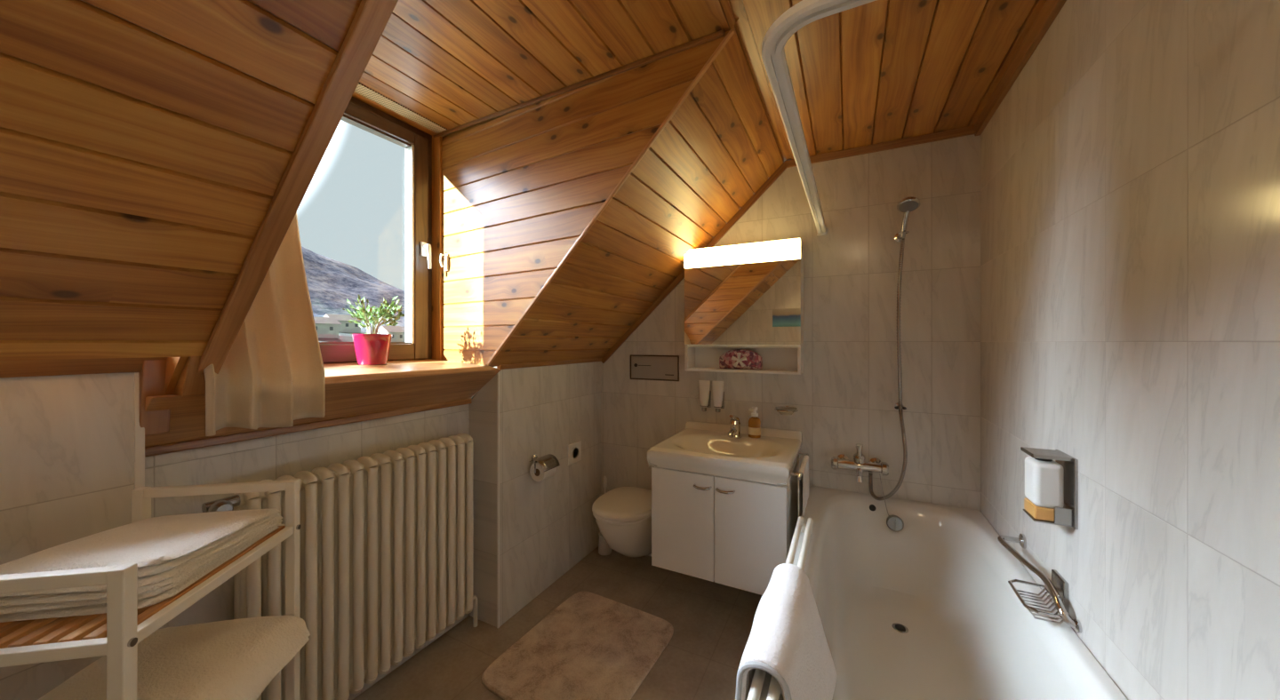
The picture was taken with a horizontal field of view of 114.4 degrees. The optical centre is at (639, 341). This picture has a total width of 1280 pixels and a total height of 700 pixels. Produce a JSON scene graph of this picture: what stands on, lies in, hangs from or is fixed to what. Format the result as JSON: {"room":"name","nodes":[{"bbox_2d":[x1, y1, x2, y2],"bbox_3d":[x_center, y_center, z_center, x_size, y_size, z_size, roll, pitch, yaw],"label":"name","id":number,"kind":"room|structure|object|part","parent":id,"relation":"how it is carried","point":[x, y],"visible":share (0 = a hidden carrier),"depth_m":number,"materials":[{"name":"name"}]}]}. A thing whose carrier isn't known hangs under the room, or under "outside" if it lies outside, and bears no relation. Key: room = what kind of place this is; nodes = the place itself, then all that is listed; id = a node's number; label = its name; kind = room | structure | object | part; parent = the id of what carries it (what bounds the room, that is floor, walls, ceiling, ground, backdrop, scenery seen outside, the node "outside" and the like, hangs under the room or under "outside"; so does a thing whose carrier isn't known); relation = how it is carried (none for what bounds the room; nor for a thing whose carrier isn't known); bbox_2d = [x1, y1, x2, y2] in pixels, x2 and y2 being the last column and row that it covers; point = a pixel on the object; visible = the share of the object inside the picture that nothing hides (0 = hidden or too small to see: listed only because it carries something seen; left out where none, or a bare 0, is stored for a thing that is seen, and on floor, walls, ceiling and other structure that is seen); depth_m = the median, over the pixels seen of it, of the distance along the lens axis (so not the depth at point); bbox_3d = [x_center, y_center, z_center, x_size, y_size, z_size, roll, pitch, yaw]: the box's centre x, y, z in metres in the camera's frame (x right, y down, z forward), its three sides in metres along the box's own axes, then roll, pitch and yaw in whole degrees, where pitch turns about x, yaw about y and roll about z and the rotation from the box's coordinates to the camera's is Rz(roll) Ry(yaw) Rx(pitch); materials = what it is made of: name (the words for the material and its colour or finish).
{"room":"bathroom","nodes":[
{"label":"bathroom","id":0,"kind":"room"},
{"bbox_2d":[0,372,134,699],"bbox_3d":[-1.517,0.738,0.895,0.385,1.325,0.472,0,0,27],"label":"wall","id":1,"kind":"structure","parent":0,"point":[67,442],"depth_m":0.92,"materials":[{"name":"tile"}]},
{"bbox_2d":[0,357,167,378],"bbox_3d":[-1.315,0.050,0.848,0.079,0.050,0.570,0,0,27],"label":"trim","id":2,"kind":"structure","parent":1,"relation":"attached to","point":[32,368],"depth_m":0.91,"materials":[{"name":"brown wood"}]},
{"bbox_2d":[134,372,144,489],"bbox_3d":[-1.242,0.738,1.022,0.016,1.325,0.017,0,0,27],"label":"trim","id":3,"kind":"structure","parent":1,"relation":"attached to","point":[139,432],"depth_m":1.02,"materials":[{"name":"white tile"}]},
{"bbox_2d":[0,0,361,360],"bbox_3d":[-0.727,-0.527,0.553,1.194,1.128,0.572,0,0,27],"label":"sloped ceiling","id":4,"kind":"structure","parent":0,"point":[140,171],"depth_m":0.70,"materials":[{"name":"brown wood"}]},
{"bbox_2d":[198,0,398,374],"bbox_3d":[-0.618,-0.434,0.808,1.217,1.139,0.042,0,0,27],"label":"trim","id":5,"kind":"structure","parent":4,"relation":"attached to","point":[372,17],"depth_m":0.84,"materials":[{"name":"brown wood"}]},
{"bbox_2d":[164,39,337,394],"bbox_3d":[-0.836,-0.350,0.893,1.703,1.500,0.062,0,0,27],"label":"wall","id":6,"kind":"structure","parent":0,"point":[174,365],"depth_m":1.03,"materials":[{"name":"brown wood"}]},
{"bbox_2d":[139,360,171,435],"bbox_3d":[-1.297,0.138,1.078,0.226,0.195,0.053,0,0,27],"label":"trim","id":7,"kind":"structure","parent":6,"relation":"attached to","point":[152,374],"depth_m":1.03,"materials":[{"name":"brown wood"}]},
{"bbox_2d":[172,356,205,396],"bbox_3d":[-1.217,0.059,1.094,0.356,0.158,0.049,0,0,27],"label":"trim","id":8,"kind":"structure","parent":6,"relation":"attached to","point":[190,383],"depth_m":1.03,"materials":[{"name":"brown wood"}]},
{"bbox_2d":[144,404,469,699],"bbox_3d":[-1.228,0.845,1.649,0.223,1.110,1.135,0,0,27],"label":"wall","id":9,"kind":"structure","parent":0,"point":[271,458],"depth_m":1.38,"materials":[{"name":"tile"}]},
{"bbox_2d":[144,398,471,457],"bbox_3d":[-1.121,0.301,1.599,0.032,0.027,1.127,0,0,27],"label":"trim","id":10,"kind":"structure","parent":9,"relation":"attached to","point":[164,449],"depth_m":1.40,"materials":[{"name":"brown wood"}]},
{"bbox_2d":[144,370,500,447],"bbox_3d":[-1.035,0.218,1.556,0.242,0.163,1.127,0,0,27],"label":"window sill","id":11,"kind":"structure","parent":9,"relation":"on","point":[341,400],"depth_m":1.51,"materials":[{"name":"brown wood"}]},
{"bbox_2d":[201,433,477,699],"bbox_3d":[-1.031,0.920,1.608,0.163,0.960,0.972,0,0,27],"label":"radiator","id":12,"kind":"object","parent":9,"relation":"attached to","point":[386,540],"visible":0.94,"depth_m":1.54,"materials":[{"name":"white metal"}]},
{"bbox_2d":[469,361,601,627],"bbox_3d":[-0.669,0.762,2.531,0.425,1.275,0.943,0,0,27],"label":"wall pier","id":13,"kind":"object","parent":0,"point":[548,526],"visible":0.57,"depth_m":2.22,"materials":[{"name":"tile"}]},
{"bbox_2d":[529,454,559,473],"bbox_3d":[-0.522,0.653,2.216,0.122,0.076,0.134,0,0,27],"label":"toilet roll holder","id":14,"kind":"object","parent":13,"relation":"attached to","point":[548,462],"visible":1,"depth_m":2.20,"materials":[{"name":"silver metal"}]},
{"bbox_2d":[529,463,556,481],"bbox_3d":[-0.520,0.690,2.218,0.100,0.100,0.102,0,0,27],"label":"toilet roll","id":15,"kind":"object","parent":14,"relation":"on","point":[540,476],"visible":0.67,"depth_m":2.18,"materials":[{"name":"white paper"}]},
{"bbox_2d":[568,440,581,465],"bbox_3d":[-0.405,0.693,2.567,0.015,0.125,0.130,0,0,27],"label":"wall socket","id":16,"kind":"object","parent":13,"relation":"attached to","point":[574,450],"visible":1,"depth_m":2.56,"materials":[{"name":"white plastic"}]},
{"bbox_2d":[352,546,762,699],"bbox_3d":[-0.062,1.450,1.319,2.700,0.100,2.800,0,0,27],"label":"floor","id":17,"kind":"structure","parent":0,"point":[712,622],"depth_m":1.95,"materials":[{"name":"tile"}]},
{"bbox_2d":[0,479,300,699],"bbox_3d":[-0.994,0.875,0.812,0.344,1.050,0.428,0,0,-10],"label":"shelf rack","id":18,"kind":"object","parent":17,"relation":"on","point":[124,625],"visible":0.52,"depth_m":0.65,"materials":[{"name":"white paint"}]},
{"bbox_3d":[-0.960,0.361,0.612,0.296,0.021,0.018,0,0,-10],"label":"rail","id":19,"kind":"part","parent":18,"relation":"part of","materials":[{"name":"white paint"}]},
{"bbox_3d":[-0.804,0.875,0.640,0.022,1.050,0.022,0,0,-10],"label":"post","id":20,"kind":"part","parent":18,"relation":"part of","materials":[{"name":"white paint"}]},
{"bbox_2d":[0,524,279,623],"bbox_3d":[-0.996,0.445,0.842,0.289,0.028,0.347,0,0,-11],"label":"folded towel","id":21,"kind":"object","parent":18,"relation":"on","point":[10,613],"visible":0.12,"depth_m":0.69,"materials":[{"name":"white fabric"}]},
{"bbox_2d":[0,515,283,606],"bbox_3d":[-0.994,0.424,0.846,0.293,0.039,0.349,0,0,-10],"label":"folded towel","id":22,"kind":"object","parent":21,"relation":"on","point":[151,583],"visible":0.22,"depth_m":0.71,"materials":[{"name":"white fabric"}]},
{"bbox_2d":[0,508,279,577],"bbox_3d":[-0.997,0.403,0.848,0.287,0.051,0.350,0,0,-11],"label":"folded towel","id":23,"kind":"object","parent":22,"relation":"on","point":[161,544],"visible":0.93,"depth_m":0.79,"materials":[{"name":"white fabric"}]},
{"bbox_3d":[-1.188,0.875,0.983,0.022,1.050,0.022,0,0,-10],"label":"post","id":24,"kind":"part","parent":18,"relation":"part of","materials":[{"name":"white paint"}]},
{"bbox_3d":[-0.996,0.471,0.812,0.334,0.020,0.422,0,0,-10],"label":"shelf frame","id":25,"kind":"part","parent":18,"relation":"part of","materials":[{"name":"white paint"}]},
{"bbox_3d":[-1.032,0.361,1.012,0.296,0.021,0.018,0,0,-10],"label":"rail","id":26,"kind":"part","parent":18,"relation":"part of","materials":[{"name":"white paint"}]},
{"bbox_2d":[252,678,273,699],"bbox_3d":[-0.961,0.714,0.818,0.355,0.051,0.373,0,0,-12],"label":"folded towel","id":27,"kind":"object","parent":18,"relation":"on","point":[261,692],"visible":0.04,"depth_m":0.86,"materials":[{"name":"beige fabric"}]},
{"bbox_2d":[37,616,310,699],"bbox_3d":[-0.958,0.691,0.824,0.364,0.069,0.377,0,0,-9],"label":"folded towel","id":28,"kind":"object","parent":27,"relation":"on","point":[234,660],"visible":0.88,"depth_m":0.86,"materials":[{"name":"beige fabric"}]},
{"bbox_3d":[-0.876,0.875,1.040,0.022,1.050,0.022,0,0,-10],"label":"post","id":29,"kind":"part","parent":18,"relation":"part of","materials":[{"name":"white paint"}]},
{"bbox_2d":[481,592,673,699],"bbox_3d":[-0.246,1.389,1.855,0.610,0.021,0.710,0,0,29],"label":"bath mat","id":30,"kind":"object","parent":17,"relation":"on","point":[592,646],"visible":1,"depth_m":1.82,"materials":[{"name":"beige fabric"}]},
{"bbox_2d":[598,476,611,555],"bbox_3d":[-0.232,1.147,2.738,0.090,0.507,0.090,0,0,27],"label":"toilet brush","id":31,"kind":"object","parent":17,"relation":"on","point":[604,549],"visible":0.63,"depth_m":2.70,"materials":[{"name":"white plastic"}]},
{"bbox_3d":[-0.232,1.091,2.738,0.024,0.397,0.023,0,0,27],"label":"brush handle","id":32,"kind":"part","parent":31,"relation":"part of","materials":[{"name":"white plastic"}]},
{"bbox_2d":[759,486,1127,699],"bbox_3d":[0.848,1.092,1.280,0.740,0.616,1.810,0,0,27],"label":"bathtub","id":33,"kind":"object","parent":17,"relation":"on","point":[916,603],"visible":0.95,"depth_m":1.62,"materials":[{"name":"white ceramic"}]},
{"bbox_2d":[746,516,813,699],"bbox_3d":[0.438,0.759,1.218,0.059,0.051,1.130,0,0,27],"label":"rail","id":34,"kind":"object","parent":33,"relation":"on","point":[758,679],"visible":0.48,"depth_m":1.38,"materials":[{"name":"silver metal"}]},
{"bbox_2d":[735,563,837,699],"bbox_3d":[0.378,0.884,1.050,0.224,0.416,0.476,0,0,27],"label":"bath towel","id":35,"kind":"object","parent":34,"relation":"hanging from","point":[787,641],"visible":0.92,"depth_m":1.00,"materials":[{"name":"white fabric"}]},
{"bbox_3d":[1.152,0.822,2.044,0.030,0.031,0.030,0,0,27],"label":"plug knob","id":36,"kind":"part","parent":33,"relation":"part of","materials":[{"name":"silver metal"}]},
{"bbox_2d":[441,17,783,367],"bbox_3d":[-0.145,-0.350,2.175,1.714,1.500,1.235,0,0,31],"label":"wall","id":37,"kind":"structure","parent":0,"point":[520,188],"depth_m":1.83,"materials":[{"name":"brown wood"}]},
{"bbox_2d":[354,82,447,133],"bbox_3d":[-1.200,-1.053,1.651,0.080,0.008,0.923,0,0,27],"label":"trim","id":38,"kind":"structure","parent":37,"relation":"attached to","point":[361,89],"depth_m":1.85,"materials":[{"name":"brown wood"}]},
{"bbox_2d":[323,359,501,384],"bbox_3d":[-1.087,0.114,1.632,0.430,0.047,1.030,0,0,27],"label":"window sill","id":39,"kind":"structure","parent":37,"relation":"attached to","point":[345,372],"depth_m":1.63,"materials":[{"name":"brown wood"}]},
{"bbox_2d":[342,294,409,365],"bbox_3d":[-1.106,-0.049,1.751,0.236,0.292,0.249,0,0,-30],"label":"potted plant","id":40,"kind":"object","parent":39,"relation":"on","point":[370,349],"visible":1,"depth_m":1.70,"materials":[{"name":"green plant"}]},
{"bbox_3d":[-1.128,0.033,1.739,0.142,0.128,0.142,0,0,27],"label":"pot","id":41,"kind":"part","parent":40,"relation":"part of","materials":[{"name":"red"}]},
{"bbox_2d":[432,136,442,359],"bbox_3d":[-1.045,-0.472,2.119,0.086,1.174,0.022,0,0,30],"label":"trim","id":42,"kind":"structure","parent":37,"relation":"attached to","point":[436,142],"depth_m":2.10,"materials":[{"name":"brown wood"}]},
{"bbox_2d":[439,254,448,271],"bbox_3d":[-0.978,-0.398,2.055,0.022,0.085,0.044,0,0,27],"label":"curtain hook","id":43,"kind":"object","parent":37,"relation":"attached to","point":[446,256],"visible":1,"depth_m":2.06,"materials":[{"name":"white plastic"}]},
{"bbox_2d":[496,371,499,628],"bbox_3d":[-0.693,0.767,2.017,0.009,1.265,0.012,0,0,27],"label":"trim","id":44,"kind":"structure","parent":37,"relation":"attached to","point":[498,373],"depth_m":2.01,"materials":[{"name":"white plastic"}]},
{"bbox_2d":[496,358,602,369],"bbox_3d":[-0.476,0.125,2.433,0.029,0.024,0.943,0,0,27],"label":"trim","id":45,"kind":"structure","parent":37,"relation":"attached to","point":[569,362],"depth_m":2.31,"materials":[{"name":"brown wood"}]},
{"bbox_2d":[433,29,724,137],"bbox_3d":[-0.395,-1.017,1.716,1.555,0.085,0.014,0,0,31],"label":"trim","id":46,"kind":"structure","parent":37,"relation":"attached to","point":[719,34],"depth_m":1.57,"materials":[{"name":"brown wood"}]},
{"bbox_2d":[487,29,733,366],"bbox_3d":[-0.207,-0.439,1.616,1.182,1.102,0.014,0,0,31],"label":"trim","id":47,"kind":"structure","parent":37,"relation":"attached to","point":[730,34],"depth_m":1.53,"materials":[{"name":"brown wood"}]},
{"bbox_2d":[352,0,1047,161],"bbox_3d":[-0.116,-1.075,1.324,2.601,0.169,2.700,0,0,27],"label":"ceiling","id":48,"kind":"structure","parent":0,"point":[878,71],"depth_m":1.45,"materials":[{"name":"brown wood"}]},
{"bbox_2d":[601,134,980,556],"bbox_3d":[0.492,0.150,2.529,2.501,2.500,0.100,0,0,27],"label":"wall","id":49,"kind":"structure","parent":0,"point":[845,396],"depth_m":2.13,"materials":[{"name":"tile"}]},
{"bbox_2d":[592,487,651,558],"bbox_3d":[-0.065,1.117,2.459,0.378,0.366,0.517,0,0,27],"label":"toilet","id":50,"kind":"object","parent":49,"relation":"attached to","point":[622,516],"visible":0.73,"depth_m":2.31,"materials":[{"name":"white ceramic"}]},
{"bbox_3d":[-0.075,0.951,2.438,0.378,0.034,0.470,0,0,27],"label":"lid","id":51,"kind":"part","parent":50,"relation":"part of","materials":[{"name":"white plastic"}]},
{"bbox_3d":[-0.075,0.979,2.438,0.370,0.018,0.458,0,0,27],"label":"seat","id":52,"kind":"part","parent":50,"relation":"part of","materials":[{"name":"white plastic"}]},
{"bbox_3d":[-0.061,1.145,2.465,0.360,0.311,0.503,0,0,27],"label":"bowl","id":53,"kind":"part","parent":50,"relation":"part of","materials":[{"name":"white ceramic"}]},
{"bbox_2d":[630,354,679,381],"bbox_3d":[0.090,0.169,2.669,0.348,0.162,0.012,0,0,27],"label":"flush plate","id":54,"kind":"object","parent":49,"relation":"attached to","point":[642,367],"visible":1,"depth_m":2.66,"materials":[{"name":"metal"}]},
{"bbox_2d":[601,162,788,363],"bbox_3d":[0.279,-0.427,2.571,1.230,1.153,0.018,0,0,27],"label":"trim","id":55,"kind":"structure","parent":49,"relation":"attached to","point":[780,170],"depth_m":2.49,"materials":[{"name":"brown wood"}]},
{"bbox_2d":[698,380,711,411],"bbox_3d":[0.390,0.327,2.493,0.070,0.185,0.057,0,0,27],"label":"soap dispenser","id":56,"kind":"object","parent":49,"relation":"attached to","point":[705,395],"visible":1,"depth_m":2.48,"materials":[{"name":"white plastic"}]},
{"bbox_2d":[712,381,724,412],"bbox_3d":[0.465,0.327,2.455,0.070,0.185,0.057,0,0,27],"label":"soap dispenser","id":57,"kind":"object","parent":49,"relation":"attached to","point":[718,394],"visible":1,"depth_m":2.44,"materials":[{"name":"white plastic"}]},
{"bbox_2d":[651,456,799,595],"bbox_3d":[0.462,0.878,2.160,0.646,0.500,0.582,0,0,27],"label":"vanity cabinet","id":58,"kind":"object","parent":49,"relation":"attached to","point":[732,532],"visible":0.81,"depth_m":1.92,"materials":[{"name":"white paint"}]},
{"bbox_3d":[0.205,0.880,2.012,0.321,0.496,0.018,0,0,27],"label":"door","id":59,"kind":"part","parent":58,"relation":"part of","materials":[{"name":"white paint"}]},
{"bbox_3d":[0.290,0.687,1.941,0.090,0.016,0.036,0,0,27],"label":"door handle","id":60,"kind":"part","parent":58,"relation":"part of","materials":[{"name":"silver metal"}]},
{"bbox_2d":[647,421,802,488],"bbox_3d":[0.464,0.564,2.163,0.672,0.144,0.578,0,0,27],"label":"washbasin","id":61,"kind":"object","parent":58,"relation":"in","point":[706,448],"visible":0.98,"depth_m":2.06,"materials":[{"name":"white ceramic"}]},
{"bbox_2d":[728,415,741,439],"bbox_3d":[0.512,0.465,2.265,0.072,0.136,0.157,0,0,27],"label":"tap","id":62,"kind":"object","parent":61,"relation":"on","point":[734,432],"visible":1,"depth_m":2.27,"materials":[{"name":"silver metal"}]},
{"bbox_3d":[0.515,0.425,2.272,0.052,0.058,0.104,0,0,27],"label":"tap lever","id":63,"kind":"part","parent":62,"relation":"part of","materials":[{"name":"silver metal"}]},
{"bbox_2d":[748,407,760,438],"bbox_3d":[0.633,0.447,2.284,0.071,0.169,0.058,0,0,4],"label":"soap bottle","id":64,"kind":"object","parent":61,"relation":"on","point":[754,422],"visible":1,"depth_m":2.26,"materials":[{"name":"orange"}]},
{"bbox_2d":[790,451,808,480],"bbox_3d":[0.779,0.600,2.012,0.053,0.027,0.454,0,0,27],"label":"towel rail","id":65,"kind":"object","parent":61,"relation":"attached to","point":[799,476],"visible":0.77,"depth_m":1.86,"materials":[{"name":"silver metal"}]},
{"bbox_2d":[798,456,809,517],"bbox_3d":[0.795,0.814,1.998,0.031,0.452,0.303,0,0,27],"label":"hand towel","id":66,"kind":"object","parent":65,"relation":"hanging from","point":[804,484],"visible":0.56,"depth_m":1.94,"materials":[{"name":"white fabric"}]},
{"bbox_3d":[0.388,0.687,1.892,0.090,0.016,0.036,0,0,27],"label":"door handle","id":67,"kind":"part","parent":58,"relation":"part of","materials":[{"name":"silver metal"}]},
{"bbox_3d":[0.496,0.880,1.866,0.321,0.496,0.018,0,0,27],"label":"door","id":68,"kind":"part","parent":58,"relation":"part of","materials":[{"name":"white paint"}]},
{"bbox_2d":[683,238,803,375],"bbox_3d":[0.577,-0.182,2.337,0.639,0.708,0.165,0,0,27],"label":"upper cabinet","id":69,"kind":"object","parent":49,"relation":"attached to","point":[746,296],"visible":0.93,"depth_m":2.27,"materials":[{"name":"white paint"}]},
{"bbox_2d":[719,349,762,369],"bbox_3d":[0.569,0.100,2.339,0.236,0.114,0.074,0,0,27],"label":"pouch","id":70,"kind":"object","parent":69,"relation":"in","point":[743,359],"visible":1,"depth_m":2.31,"materials":[{"name":"fabric"}]},
{"bbox_3d":[0.547,-0.205,2.278,0.639,0.445,0.005,0,0,27],"label":"mirror door","id":71,"kind":"part","parent":69,"relation":"part of","materials":[{"name":"silver metal"}]},
{"bbox_2d":[683,238,801,268],"bbox_3d":[0.553,-0.483,2.290,0.639,0.106,0.059,0,0,27],"label":"lamp","id":72,"kind":"object","parent":69,"relation":"attached to","point":[788,251],"depth_m":2.25,"materials":[{"name":"white paint"}]},
{"bbox_2d":[774,406,798,415],"bbox_3d":[0.796,0.380,2.244,0.122,0.043,0.136,0,0,27],"label":"soap dish","id":73,"kind":"object","parent":49,"relation":"attached to","point":[786,411],"visible":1,"depth_m":2.21,"materials":[{"name":"clear glass"}]},
{"bbox_2d":[831,443,888,482],"bbox_3d":[1.093,0.593,2.057,0.258,0.171,0.202,0,0,27],"label":"mixer","id":74,"kind":"object","parent":49,"relation":"attached to","point":[859,464],"visible":1,"depth_m":2.04,"materials":[{"name":"silver metal"}]},
{"bbox_3d":[1.001,0.625,2.122,0.034,0.065,0.066,0,0,27],"label":"knob","id":75,"kind":"part","parent":74,"relation":"part of","materials":[{"name":"silver metal"}]},
{"bbox_3d":[1.093,0.560,2.056,0.054,0.105,0.079,0,0,27],"label":"mixer lever","id":76,"kind":"part","parent":74,"relation":"part of","materials":[{"name":"silver metal"}]},
{"bbox_2d":[879,473,890,517],"bbox_3d":[1.193,0.750,1.986,0.061,0.212,0.045,0,0,14],"label":"chain","id":77,"kind":"object","parent":74,"relation":"hanging from","point":[879,474],"visible":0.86,"depth_m":1.98,"materials":[{"name":"silver metal"}]},
{"bbox_3d":[1.201,0.625,2.021,0.034,0.065,0.066,0,0,27],"label":"knob","id":78,"kind":"part","parent":74,"relation":"part of","materials":[{"name":"silver metal"}]},
{"bbox_2d":[868,238,907,501],"bbox_3d":[1.216,0.138,2.020,0.182,1.278,0.045,0,0,6],"label":"shower hose","id":79,"kind":"object","parent":74,"relation":"attached to","point":[893,492],"visible":1,"depth_m":2.02,"materials":[{"name":"silver metal"}]},
{"bbox_2d":[896,196,920,237],"bbox_3d":[1.255,-0.585,1.934,0.092,0.165,0.145,0,0,27],"label":"shower","id":80,"kind":"object","parent":79,"relation":"attached to","point":[908,204],"visible":0.99,"depth_m":1.91,"materials":[{"name":"silver metal"}]},
{"bbox_3d":[1.264,-0.566,1.967,0.025,0.127,0.079,0,0,15],"label":"shower handle","id":81,"kind":"part","parent":80,"relation":"part of","materials":[{"name":"silver metal"}]},
{"bbox_2d":[784,125,975,167],"bbox_3d":[1.194,-0.988,2.107,0.867,0.035,0.022,0,0,27],"label":"trim","id":82,"kind":"structure","parent":49,"relation":"attached to","point":[970,130],"depth_m":2.07,"materials":[{"name":"brown wood"}]},
{"bbox_2d":[894,402,906,410],"bbox_3d":[1.282,0.325,2.034,0.050,0.039,0.074,0,0,27],"label":"clip","id":83,"kind":"object","parent":49,"relation":"attached to","point":[896,406],"visible":0.73,"depth_m":2.03,"materials":[{"name":"silver metal"}]},
{"bbox_2d":[894,231,909,242],"bbox_3d":[1.281,-0.522,2.018,0.048,0.048,0.108,0,0,22],"label":"bracket","id":84,"kind":"object","parent":49,"relation":"attached to","point":[897,237],"visible":0.82,"depth_m":2.05,"materials":[{"name":"silver metal"}]},
{"bbox_3d":[1.287,-0.522,2.039,0.048,0.048,0.059,0,0,27],"label":"bracket arm","id":85,"kind":"part","parent":84,"relation":"part of","materials":[{"name":"silver metal"}]},
{"bbox_2d":[980,0,1279,699],"bbox_3d":[1.054,0.100,0.756,0.100,2.600,2.800,0,0,27],"label":"wall","id":86,"kind":"structure","parent":0,"point":[1130,169],"depth_m":0.84,"materials":[{"name":"tile"}]},
{"bbox_2d":[761,0,876,235],"bbox_3d":[0.896,-0.595,1.342,0.710,0.044,1.657,0,0,27],"label":"rail","id":87,"kind":"object","parent":86,"relation":"attached to","point":[804,12],"visible":1,"depth_m":0.90,"materials":[{"name":"white metal"}]},
{"bbox_2d":[974,0,1066,135],"bbox_3d":[0.999,-0.983,0.790,0.030,0.045,2.550,0,0,27],"label":"trim","id":88,"kind":"structure","parent":86,"relation":"attached to","point":[1051,9],"depth_m":1.42,"materials":[{"name":"brown wood"}]},
{"bbox_2d":[997,534,1082,633],"bbox_3d":[1.225,0.726,1.293,0.078,0.100,0.425,0,0,27],"label":"grab bar","id":89,"kind":"object","parent":86,"relation":"attached to","point":[1076,624],"visible":1,"depth_m":1.22,"materials":[{"name":"silver metal"}]},
{"bbox_2d":[1008,569,1073,624],"bbox_3d":[1.168,0.727,1.208,0.104,0.103,0.179,0,0,27],"label":"basket","id":90,"kind":"object","parent":86,"relation":"attached to","point":[1062,587],"visible":0.86,"depth_m":1.19,"materials":[{"name":"silver metal"}]},
{"bbox_3d":[1.209,0.718,1.188,0.012,0.085,0.080,0,0,27],"label":"wall plate","id":91,"kind":"part","parent":90,"relation":"part of","materials":[{"name":"silver metal"}]},
{"bbox_2d":[1020,447,1078,529],"bbox_3d":[1.160,0.410,1.176,0.089,0.189,0.115,0,0,27],"label":"dispenser","id":92,"kind":"object","parent":86,"relation":"attached to","point":[1051,486],"visible":1,"depth_m":1.14,"materials":[{"name":"brushed steel"},{"name":"white plastic"},{"name":"amber translucent plastic"}]},
{"bbox_2d":[1024,456,1063,521],"bbox_3d":[1.154,0.412,1.179,0.064,0.174,0.085,0,0,27],"label":"bottle","id":93,"kind":"object","parent":92,"relation":"on","point":[1044,501],"depth_m":1.15,"materials":[{"name":"white plastic"}]},
{"bbox_3d":[-1.315,0.315,1.756,0.070,0.370,1.248,0,0,27],"label":"wall window","id":94,"kind":"structure","parent":0,"visible":0},
{"bbox_2d":[319,96,431,363],"bbox_3d":[-1.285,-0.477,1.702,0.153,1.204,0.978,0,0,27],"label":"window","id":95,"kind":"structure","parent":94,"relation":"attached to","point":[417,143],"depth_m":2.02,"materials":[{"name":"brown wood"}]},
{"bbox_3d":[-1.058,-0.427,2.042,0.055,0.135,0.028,0,0,27],"label":"handle","id":96,"kind":"part","parent":95,"relation":"part of","materials":[{"name":"white plastic"}]},
{"bbox_3d":[-1.306,-0.945,1.407,0.028,0.027,0.428,0,0,27],"label":"curtain rod","id":97,"kind":"object","parent":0,"visible":0},
{"bbox_2d":[203,211,324,436],"bbox_3d":[-1.169,-0.344,1.270,0.470,1.173,0.303,0,0,35],"label":"curtain","id":98,"kind":"object","parent":97,"relation":"hanging from","point":[272,374],"visible":0.34,"depth_m":1.22,"materials":[{"name":"fabric"}]},
{"label":"outside","id":99,"kind":"structure","parent":0,"visible":0},
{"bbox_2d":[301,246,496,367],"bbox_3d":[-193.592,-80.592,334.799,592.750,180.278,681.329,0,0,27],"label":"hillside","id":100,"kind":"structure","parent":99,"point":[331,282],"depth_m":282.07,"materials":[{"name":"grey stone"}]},
{"bbox_2d":[313,316,341,338],"bbox_3d":[-134.243,-5.831,167.940,10.000,8.800,18.200,0,0,27],"label":"house","id":101,"kind":"structure","parent":100,"relation":"on","point":[326,327],"depth_m":170.23,"materials":[{"name":"grey"}]},
{"bbox_2d":[323,313,362,333],"bbox_3d":[-137.588,-8.139,190.511,10.000,8.600,13.200,0,0,27],"label":"house","id":102,"kind":"structure","parent":100,"relation":"on","point":[346,326],"depth_m":189.03,"materials":[{"name":"grey"}]},
{"bbox_2d":[377,326,405,342],"bbox_3d":[-114.659,-3.040,193.593,10.000,8.400,13.200,0,0,27],"label":"house","id":103,"kind":"structure","parent":100,"relation":"on","point":[398,332],"depth_m":189.93,"materials":[{"name":"grey"}]}
]}

